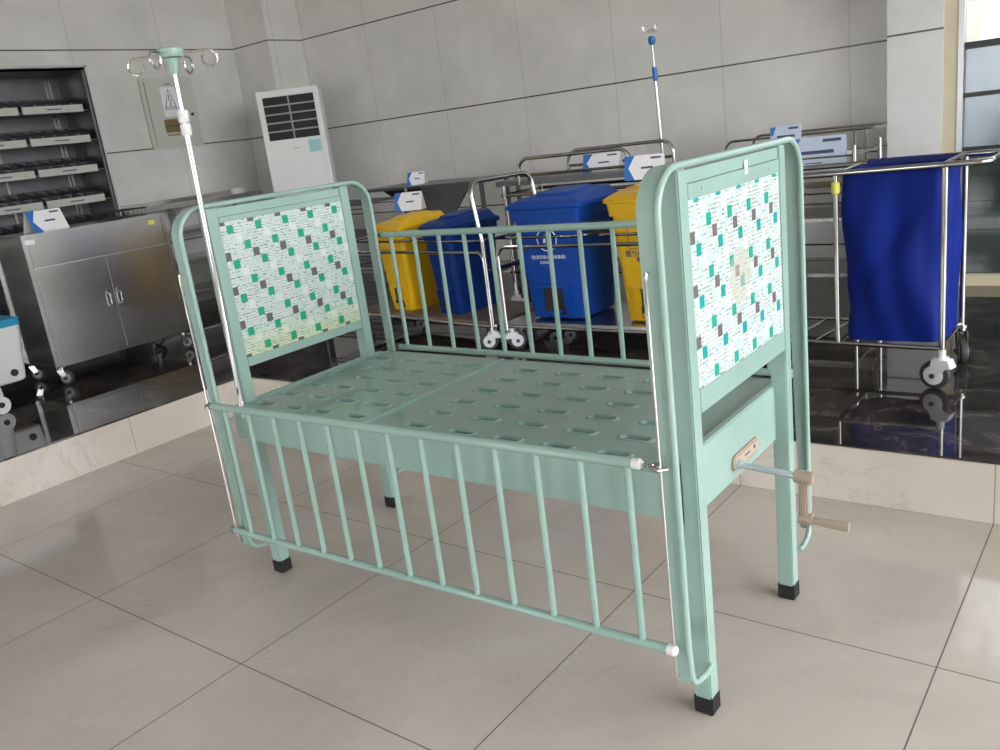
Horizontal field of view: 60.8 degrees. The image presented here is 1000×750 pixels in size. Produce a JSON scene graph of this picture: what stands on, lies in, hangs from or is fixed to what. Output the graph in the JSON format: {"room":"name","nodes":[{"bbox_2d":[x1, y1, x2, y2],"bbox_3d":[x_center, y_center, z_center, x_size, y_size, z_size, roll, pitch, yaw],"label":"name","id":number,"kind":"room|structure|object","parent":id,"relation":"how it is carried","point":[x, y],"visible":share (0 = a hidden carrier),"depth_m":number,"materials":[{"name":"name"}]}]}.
{"room":"medical equipment showroom","nodes":[
{"label":"medical equipment showroom","id":0,"kind":"room"},
{"bbox_2d":[0,0,260,303],"bbox_3d":[-5.164,-1.314,4.661,0.200,3.900,10.120,5,20,37],"label":"wall","id":1,"kind":"structure","parent":0,"point":[103,36],"depth_m":7.21,"materials":[{"name":"grey paint"}]},
{"bbox_2d":[137,77,204,150],"bbox_3d":[-2.838,-2.272,7.387,0.034,0.590,0.510,5,20,37],"label":"electrical box","id":2,"kind":"object","parent":1,"relation":"attached to","point":[159,97],"visible":0.99,"depth_m":7.34,"materials":[{"name":"grey metal"}]},
{"bbox_2d":[223,0,308,199],"bbox_3d":[-2.087,-2.638,7.931,0.510,3.900,0.385,5,20,37],"label":"wall pillar","id":3,"kind":"structure","parent":0,"point":[265,35],"depth_m":7.70,"materials":[{"name":"white paint"}]},
{"bbox_2d":[0,416,999,749],"bbox_3d":[-0.413,1.008,1.735,11.600,0.120,10.100,5,20,37],"label":"floor","id":4,"kind":"structure","parent":0,"point":[133,616],"depth_m":2.41,"materials":[{"name":"beige tile"}]},
{"bbox_2d":[171,136,849,715],"bbox_3d":[0.042,0.058,2.386,1.800,1.230,0.856,5,20,37],"label":"crib","id":5,"kind":"object","parent":4,"relation":"on","point":[721,235],"visible":1,"depth_m":2.18,"materials":[{"name":"green metal"}]},
{"bbox_2d":[127,46,245,406],"bbox_3d":[-0.847,-0.394,2.495,0.196,1.068,0.169,-21,20,-39],"label":"pole","id":6,"kind":"object","parent":5,"relation":"on","point":[171,55],"visible":0.98,"depth_m":2.44,"materials":[{"name":"silver metal"}]},
{"bbox_3d":[-0.426,0.863,1.702,11.200,0.177,9.720,5,20,37],"label":"platform base","id":7,"kind":"object","parent":4,"relation":"on","visible":0},
{"bbox_2d":[0,380,237,506],"bbox_3d":[-3.491,1.084,2.291,0.065,0.192,6.800,5,20,37],"label":"trim","id":8,"kind":"structure","parent":7,"relation":"attached to","point":[30,473],"depth_m":4.17,"materials":[{"name":"beige stone"}]},
{"bbox_2d":[0,272,999,464],"bbox_3d":[-0.448,0.750,1.742,11.300,0.022,9.820,5,20,37],"label":"platform","id":9,"kind":"object","parent":7,"relation":"on","point":[870,398],"visible":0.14,"depth_m":4.26,"materials":[{"name":"black stone"}]},
{"bbox_2d":[0,315,25,413],"bbox_3d":[-3.108,0.038,4.526,0.579,0.485,1.010,5,20,37],"label":"trolley","id":10,"kind":"object","parent":9,"relation":"on","point":[12,368],"visible":1,"depth_m":4.67,"materials":[{"name":"white plastic"}]},
{"bbox_2d":[0,65,121,315],"bbox_3d":[-3.736,-1.085,5.993,0.434,1.990,2.007,5,20,37],"label":"rack","id":11,"kind":"object","parent":9,"relation":"on","point":[62,82],"visible":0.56,"depth_m":6.50,"materials":[{"name":"grey metal"}]},
{"bbox_2d":[0,304,7,311],"bbox_3d":[-3.665,-0.472,6.172,0.375,0.006,1.957,5,20,37],"label":"shelf","id":12,"kind":"object","parent":11,"relation":"attached to","point":[3,307],"depth_m":6.19,"materials":[{"name":"grey metal"}]},
{"bbox_2d":[0,103,18,115],"bbox_3d":[-3.689,-1.851,5.955,0.367,0.133,0.448,5,20,37],"label":"tray","id":13,"kind":"object","parent":11,"relation":"on","point":[5,110],"visible":1,"depth_m":5.99,"materials":[{"name":"grey plastic"}]},
{"bbox_2d":[0,223,23,235],"bbox_3d":[-3.580,-1.011,6.193,0.367,0.133,0.448,5,20,37],"label":"tray","id":14,"kind":"object","parent":11,"relation":"on","point":[17,228],"visible":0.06,"depth_m":6.33,"materials":[{"name":"grey plastic"}]},
{"bbox_2d":[0,133,27,149],"bbox_3d":[-3.662,-1.641,6.015,0.367,0.133,0.448,5,20,37],"label":"tray","id":15,"kind":"object","parent":11,"relation":"on","point":[6,141],"visible":0.99,"depth_m":6.05,"materials":[{"name":"grey plastic"}]},
{"bbox_2d":[0,163,35,181],"bbox_3d":[-3.635,-1.434,6.073,0.367,0.133,0.448,5,20,37],"label":"tray","id":16,"kind":"object","parent":11,"relation":"on","point":[8,172],"visible":1,"depth_m":6.10,"materials":[{"name":"grey plastic"}]},
{"bbox_2d":[0,194,43,214],"bbox_3d":[-3.607,-1.221,6.134,0.367,0.133,0.448,5,20,37],"label":"tray","id":17,"kind":"object","parent":11,"relation":"on","point":[12,203],"visible":0.96,"depth_m":6.16,"materials":[{"name":"grey"}]},
{"bbox_2d":[0,99,83,114],"bbox_3d":[-3.404,-1.988,6.310,0.367,0.133,0.448,5,20,37],"label":"tray","id":18,"kind":"object","parent":11,"relation":"on","point":[27,107],"visible":0.84,"depth_m":6.26,"materials":[{"name":"grey plastic"}]},
{"bbox_2d":[0,109,89,118],"bbox_3d":[-3.828,-1.738,5.813,0.375,0.006,1.957,5,20,37],"label":"shelf","id":19,"kind":"object","parent":11,"relation":"attached to","point":[68,115],"depth_m":6.48,"materials":[{"name":"grey metal"}]},
{"bbox_2d":[4,128,90,146],"bbox_3d":[-3.377,-1.778,6.369,0.367,0.133,0.448,5,20,37],"label":"tray","id":20,"kind":"object","parent":11,"relation":"on","point":[52,136],"visible":0.9,"depth_m":6.33,"materials":[{"name":"grey plastic"}]},
{"bbox_2d":[0,139,96,150],"bbox_3d":[-3.801,-1.528,5.872,0.375,0.006,1.957,5,20,37],"label":"shelf","id":21,"kind":"object","parent":11,"relation":"attached to","point":[93,141],"depth_m":6.56,"materials":[{"name":"grey metal"}]},
{"bbox_2d":[13,157,97,177],"bbox_3d":[-3.350,-1.571,6.428,0.367,0.133,0.448,5,20,37],"label":"tray","id":22,"kind":"object","parent":11,"relation":"on","point":[68,165],"visible":0.93,"depth_m":6.40,"materials":[{"name":"grey plastic"}]},
{"bbox_2d":[21,186,105,208],"bbox_3d":[-3.323,-1.358,6.488,0.367,0.133,0.448,5,20,37],"label":"tray","id":23,"kind":"object","parent":11,"relation":"on","point":[67,196],"visible":0.94,"depth_m":6.47,"materials":[{"name":"grey"}]},
{"bbox_2d":[65,214,101,224],"bbox_3d":[-3.296,-1.148,6.548,0.367,0.133,0.448,5,20,37],"label":"tray","id":24,"kind":"object","parent":11,"relation":"on","point":[83,218],"visible":0.06,"depth_m":6.71,"materials":[{"name":"grey plastic"}]},
{"bbox_2d":[0,213,193,384],"bbox_3d":[-2.555,-0.503,5.416,0.476,0.900,0.916,5,20,37],"label":"base cabinet","id":25,"kind":"object","parent":9,"relation":"on","point":[80,292],"visible":0.98,"depth_m":5.19,"materials":[{"name":"silver metal"}]},
{"bbox_2d":[24,207,68,233],"bbox_3d":[-2.717,-0.923,5.078,0.122,0.122,0.220,3,19,32],"label":"sign card","id":26,"kind":"object","parent":25,"relation":"on","point":[53,218],"visible":1,"depth_m":5.05,"materials":[{"name":"white plastic"}]},
{"bbox_2d":[92,207,146,220],"bbox_3d":[-2.479,-1.051,5.555,0.230,0.049,0.250,5,20,37],"label":"wire basket","id":27,"kind":"object","parent":25,"relation":"on","point":[135,208],"visible":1,"depth_m":5.52,"materials":[{"name":"grey metal"}]},
{"bbox_2d":[120,190,262,305],"bbox_3d":[-2.640,-1.061,7.368,0.440,0.930,1.320,5,20,37],"label":"rack","id":28,"kind":"object","parent":9,"relation":"on","point":[170,204],"visible":0.19,"depth_m":7.28,"materials":[{"name":"silver metal"}]},
{"bbox_2d":[167,224,200,234],"bbox_3d":[-2.670,-1.257,7.316,0.410,0.020,1.280,5,20,37],"label":"shelf","id":29,"kind":"object","parent":28,"relation":"attached to","point":[193,227],"depth_m":7.16,"materials":[{"name":"silver metal"}]},
{"bbox_2d":[174,251,206,264],"bbox_3d":[-2.640,-1.028,7.380,0.410,0.020,1.280,5,20,37],"label":"shelf","id":30,"kind":"object","parent":28,"relation":"attached to","point":[199,255],"depth_m":7.25,"materials":[{"name":"silver metal"}]},
{"bbox_2d":[183,280,213,294],"bbox_3d":[-2.607,-0.770,7.454,0.410,0.020,1.280,5,20,37],"label":"shelf","id":31,"kind":"object","parent":28,"relation":"attached to","point":[208,285],"depth_m":7.38,"materials":[{"name":"silver metal"}]},
{"bbox_2d":[231,187,243,193],"bbox_3d":[-2.322,-1.630,7.535,0.060,0.045,0.100,5,20,37],"label":"box","id":32,"kind":"object","parent":28,"relation":"on","point":[236,190],"visible":1,"depth_m":7.51,"materials":[{"name":"white plastic"}]},
{"bbox_2d":[255,85,336,197],"bbox_3d":[-1.676,-1.591,7.394,0.510,1.690,0.300,-8,16,-4],"label":"air conditioner","id":33,"kind":"object","parent":9,"relation":"on","point":[293,120],"visible":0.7,"depth_m":7.14,"materials":[{"name":"white plastic"}]},
{"bbox_2d":[349,187,410,299],"bbox_3d":[-0.991,-0.883,6.154,0.690,0.840,0.440,5,20,37],"label":"shelf unit","id":34,"kind":"object","parent":9,"relation":"on","point":[357,202],"visible":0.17,"depth_m":6.08,"materials":[{"name":"grey metal"}]},
{"bbox_2d":[356,171,536,349],"bbox_3d":[-0.351,-0.707,5.109,0.569,0.912,1.329,-21,21,-41],"label":"trolley","id":35,"kind":"object","parent":9,"relation":"on","point":[487,317],"visible":0.33,"depth_m":4.74,"materials":[{"name":"silver metal"}]},
{"bbox_2d":[376,210,444,309],"bbox_3d":[-0.520,-0.721,5.295,0.438,0.571,0.299,-21,21,-41],"label":"pedal bin","id":36,"kind":"object","parent":35,"relation":"on","point":[406,264],"visible":0.55,"depth_m":5.17,"materials":[{"name":"yellow plastic"}]},
{"bbox_2d":[394,191,425,211],"bbox_3d":[-0.565,-1.084,5.308,0.190,0.111,0.067,0,17,24],"label":"sign card","id":37,"kind":"object","parent":36,"relation":"on","point":[406,201],"visible":1,"depth_m":5.29,"materials":[{"name":"white plastic"}]},
{"bbox_2d":[418,208,499,314],"bbox_3d":[-0.208,-0.673,4.983,0.438,0.571,0.264,-21,21,-41],"label":"pedal bin","id":38,"kind":"object","parent":35,"relation":"on","point":[455,268],"visible":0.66,"depth_m":4.88,"materials":[{"name":"blue plastic"}]},
{"bbox_2d":[367,175,528,286],"bbox_3d":[-0.406,-1.034,6.429,1.220,0.835,0.480,5,20,37],"label":"steel table","id":39,"kind":"object","parent":9,"relation":"on","point":[446,195],"visible":0.33,"depth_m":6.11,"materials":[{"name":"silver metal"}]},
{"bbox_2d":[384,188,420,196],"bbox_3d":[-0.576,-1.351,6.443,0.450,0.155,0.400,5,20,37],"label":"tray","id":40,"kind":"object","parent":39,"relation":"on","point":[391,193],"depth_m":6.32,"materials":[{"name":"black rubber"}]},
{"bbox_2d":[407,171,427,185],"bbox_3d":[-0.617,-1.460,6.316,0.135,0.091,0.092,-3,16,16],"label":"sign card","id":41,"kind":"object","parent":39,"relation":"on","point":[413,178],"visible":1,"depth_m":6.29,"materials":[{"name":"white paper"}]},
{"bbox_2d":[496,229,646,348],"bbox_3d":[0.631,-0.597,4.311,1.249,0.892,0.619,5,20,37],"label":"trolley","id":42,"kind":"object","parent":9,"relation":"on","point":[604,321],"visible":0.32,"depth_m":4.36,"materials":[{"name":"silver metal"}]},
{"bbox_2d":[505,183,618,317],"bbox_3d":[0.365,-0.659,4.489,0.460,0.651,0.460,5,20,37],"label":"pedal bin","id":43,"kind":"object","parent":42,"relation":"on","point":[579,203],"visible":0.71,"depth_m":4.35,"materials":[{"name":"blue plastic"}]},
{"bbox_2d":[602,182,645,320],"bbox_3d":[0.807,-0.622,4.148,0.414,0.656,0.460,5,20,37],"label":"pedal bin","id":44,"kind":"object","parent":42,"relation":"on","point":[621,205],"visible":0.26,"depth_m":4.06,"materials":[{"name":"yellow plastic"}]},
{"bbox_2d":[624,153,665,180],"bbox_3d":[0.722,-1.037,4.242,0.200,0.116,0.070,0,17,24],"label":"sign card","id":45,"kind":"object","parent":44,"relation":"on","point":[635,167],"visible":0.86,"depth_m":4.23,"materials":[{"name":"white paper"}]},
{"bbox_2d":[495,139,675,300],"bbox_3d":[0.649,-0.919,5.294,1.285,0.971,0.503,5,20,37],"label":"stretcher","id":46,"kind":"object","parent":9,"relation":"on","point":[568,175],"visible":0.31,"depth_m":5.22,"materials":[{"name":"grey metal"}]},
{"bbox_2d":[516,257,620,269],"bbox_3d":[0.675,-0.701,5.356,1.160,0.015,0.380,5,20,37],"label":"shelf","id":47,"kind":"object","parent":46,"relation":"attached to","point":[618,259],"depth_m":5.29,"materials":[{"name":"grey metal"}]},
{"bbox_2d":[583,151,622,172],"bbox_3d":[0.616,-1.284,5.129,0.230,0.102,0.090,1,18,27],"label":"sign card","id":48,"kind":"object","parent":46,"relation":"on","point":[609,158],"visible":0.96,"depth_m":5.11,"materials":[{"name":"white paper"}]},
{"bbox_2d":[642,23,663,152],"bbox_3d":[1.029,-1.306,5.267,0.269,1.633,0.281,5,20,37],"label":"pole","id":49,"kind":"object","parent":9,"relation":"on","point":[651,39],"visible":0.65,"depth_m":5.14,"materials":[{"name":"silver metal"}]},
{"bbox_2d":[725,121,887,188],"bbox_3d":[1.879,-1.000,5.129,0.875,0.912,0.460,5,20,37],"label":"bed","id":50,"kind":"object","parent":9,"relation":"on","point":[817,182],"visible":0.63,"depth_m":4.88,"materials":[{"name":"silver metal"}]},
{"bbox_2d":[770,124,801,139],"bbox_3d":[1.626,-1.351,4.844,0.170,0.130,0.030,3,19,32],"label":"sign card","id":51,"kind":"object","parent":50,"relation":"attached to","point":[794,131],"visible":0.66,"depth_m":4.83,"materials":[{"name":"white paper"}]},
{"bbox_2d":[802,137,881,276],"bbox_3d":[1.560,-0.784,4.609,0.948,0.860,0.521,5,20,37],"label":"cart","id":52,"kind":"object","parent":9,"relation":"on","point":[822,266],"visible":0.02,"depth_m":4.40,"materials":[{"name":"silver metal"}]},
{"bbox_2d":[795,134,847,171],"bbox_3d":[1.595,-1.112,4.277,0.270,0.165,0.089,3,19,32],"label":"sign card","id":53,"kind":"object","parent":52,"relation":"on","point":[830,145],"visible":0.66,"depth_m":4.24,"materials":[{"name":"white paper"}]},
{"bbox_2d":[803,169,840,172],"bbox_3d":[1.504,-1.074,4.533,0.860,0.018,0.460,5,20,37],"label":"shelf","id":54,"kind":"object","parent":52,"relation":"attached to","point":[838,169],"depth_m":4.26,"materials":[{"name":"silver metal"}]},
{"bbox_2d":[804,206,841,222],"bbox_3d":[1.532,-0.859,4.594,0.860,0.018,0.460,5,20,37],"label":"shelf","id":55,"kind":"object","parent":52,"relation":"attached to","point":[812,214],"depth_m":4.40,"materials":[{"name":"silver metal"}]},
{"bbox_2d":[806,257,846,276],"bbox_3d":[1.566,-0.592,4.670,0.860,0.018,0.460,5,20,37],"label":"shelf","id":56,"kind":"object","parent":52,"relation":"attached to","point":[813,268],"depth_m":4.46,"materials":[{"name":"silver metal"}]},
{"bbox_2d":[790,148,999,388],"bbox_3d":[1.367,-0.432,3.496,1.189,0.838,0.442,5,20,37],"label":"trolley","id":57,"kind":"object","parent":9,"relation":"on","point":[935,373],"visible":0.47,"depth_m":3.22,"materials":[{"name":"silver metal"}]},
{"bbox_2d":[841,153,962,341],"bbox_3d":[1.573,-0.498,3.321,0.401,0.664,0.389,5,20,37],"label":"laundry bag","id":58,"kind":"object","parent":57,"relation":"hanging from","point":[891,221],"visible":0.95,"depth_m":3.19,"materials":[{"name":"blue fabric"}]},
{"bbox_2d":[251,377,999,524],"bbox_3d":[1.861,0.385,2.320,8.400,0.192,0.060,5,20,37],"label":"trim","id":59,"kind":"structure","parent":7,"relation":"attached to","point":[965,490],"depth_m":2.73,"materials":[{"name":"beige tile"}]},
{"bbox_2d":[294,0,886,272],"bbox_3d":[0.141,-2.540,6.573,5.700,3.900,0.200,5,20,37],"label":"wall","id":60,"kind":"structure","parent":0,"point":[443,89],"depth_m":6.28,"materials":[{"name":"grey tile"}]},
{"bbox_2d":[887,0,943,157],"bbox_3d":[2.334,-2.274,4.635,0.275,3.900,0.620,5,20,37],"label":"wall column","id":61,"kind":"structure","parent":0,"point":[915,28],"depth_m":4.57,"materials":[{"name":"white paint"}]},
{"bbox_2d":[963,45,999,272],"bbox_3d":[4.550,-0.951,3.021,5.185,1.178,0.020,5,20,37],"label":"window","id":62,"kind":"structure","parent":0,"point":[983,227],"depth_m":4.53,"materials":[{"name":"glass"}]},
{"bbox_2d":[942,0,980,152],"bbox_3d":[2.459,-2.358,4.505,0.070,3.700,0.615,5,20,37],"label":"trim","id":63,"kind":"structure","parent":62,"relation":"attached to","point":[951,7],"depth_m":4.50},
{"bbox_2d":[959,273,999,285],"bbox_3d":[4.627,-0.369,3.225,5.230,0.062,0.160,5,20,37],"label":"baseboard","id":64,"kind":"structure","parent":62,"relation":"attached to","point":[972,279],"depth_m":4.66,"materials":[{"name":"beige"}]},
{"bbox_3d":[4.560,-0.942,3.063,5.220,1.260,0.030,5,20,37],"label":"wall","id":65,"kind":"structure","parent":0,"visible":0},
{"bbox_2d":[962,37,999,151],"bbox_3d":[4.508,-1.284,2.928,5.185,0.549,0.075,5,20,37],"label":"trim","id":66,"kind":"structure","parent":65,"relation":"attached to","point":[994,41],"depth_m":4.40,"materials":[{"name":"grey metal"}]},
{"bbox_3d":[4.279,-3.050,2.426,5.185,1.700,0.100,5,20,37],"label":"wall","id":67,"kind":"structure","parent":0,"visible":0},
{"bbox_2d":[956,0,968,195],"bbox_3d":[4.249,-2.139,2.802,4.862,3.638,0.100,5,20,37],"label":"window","id":68,"kind":"structure","parent":67,"relation":"in","point":[963,21],"depth_m":4.44,"materials":[{"name":"silver metal"}]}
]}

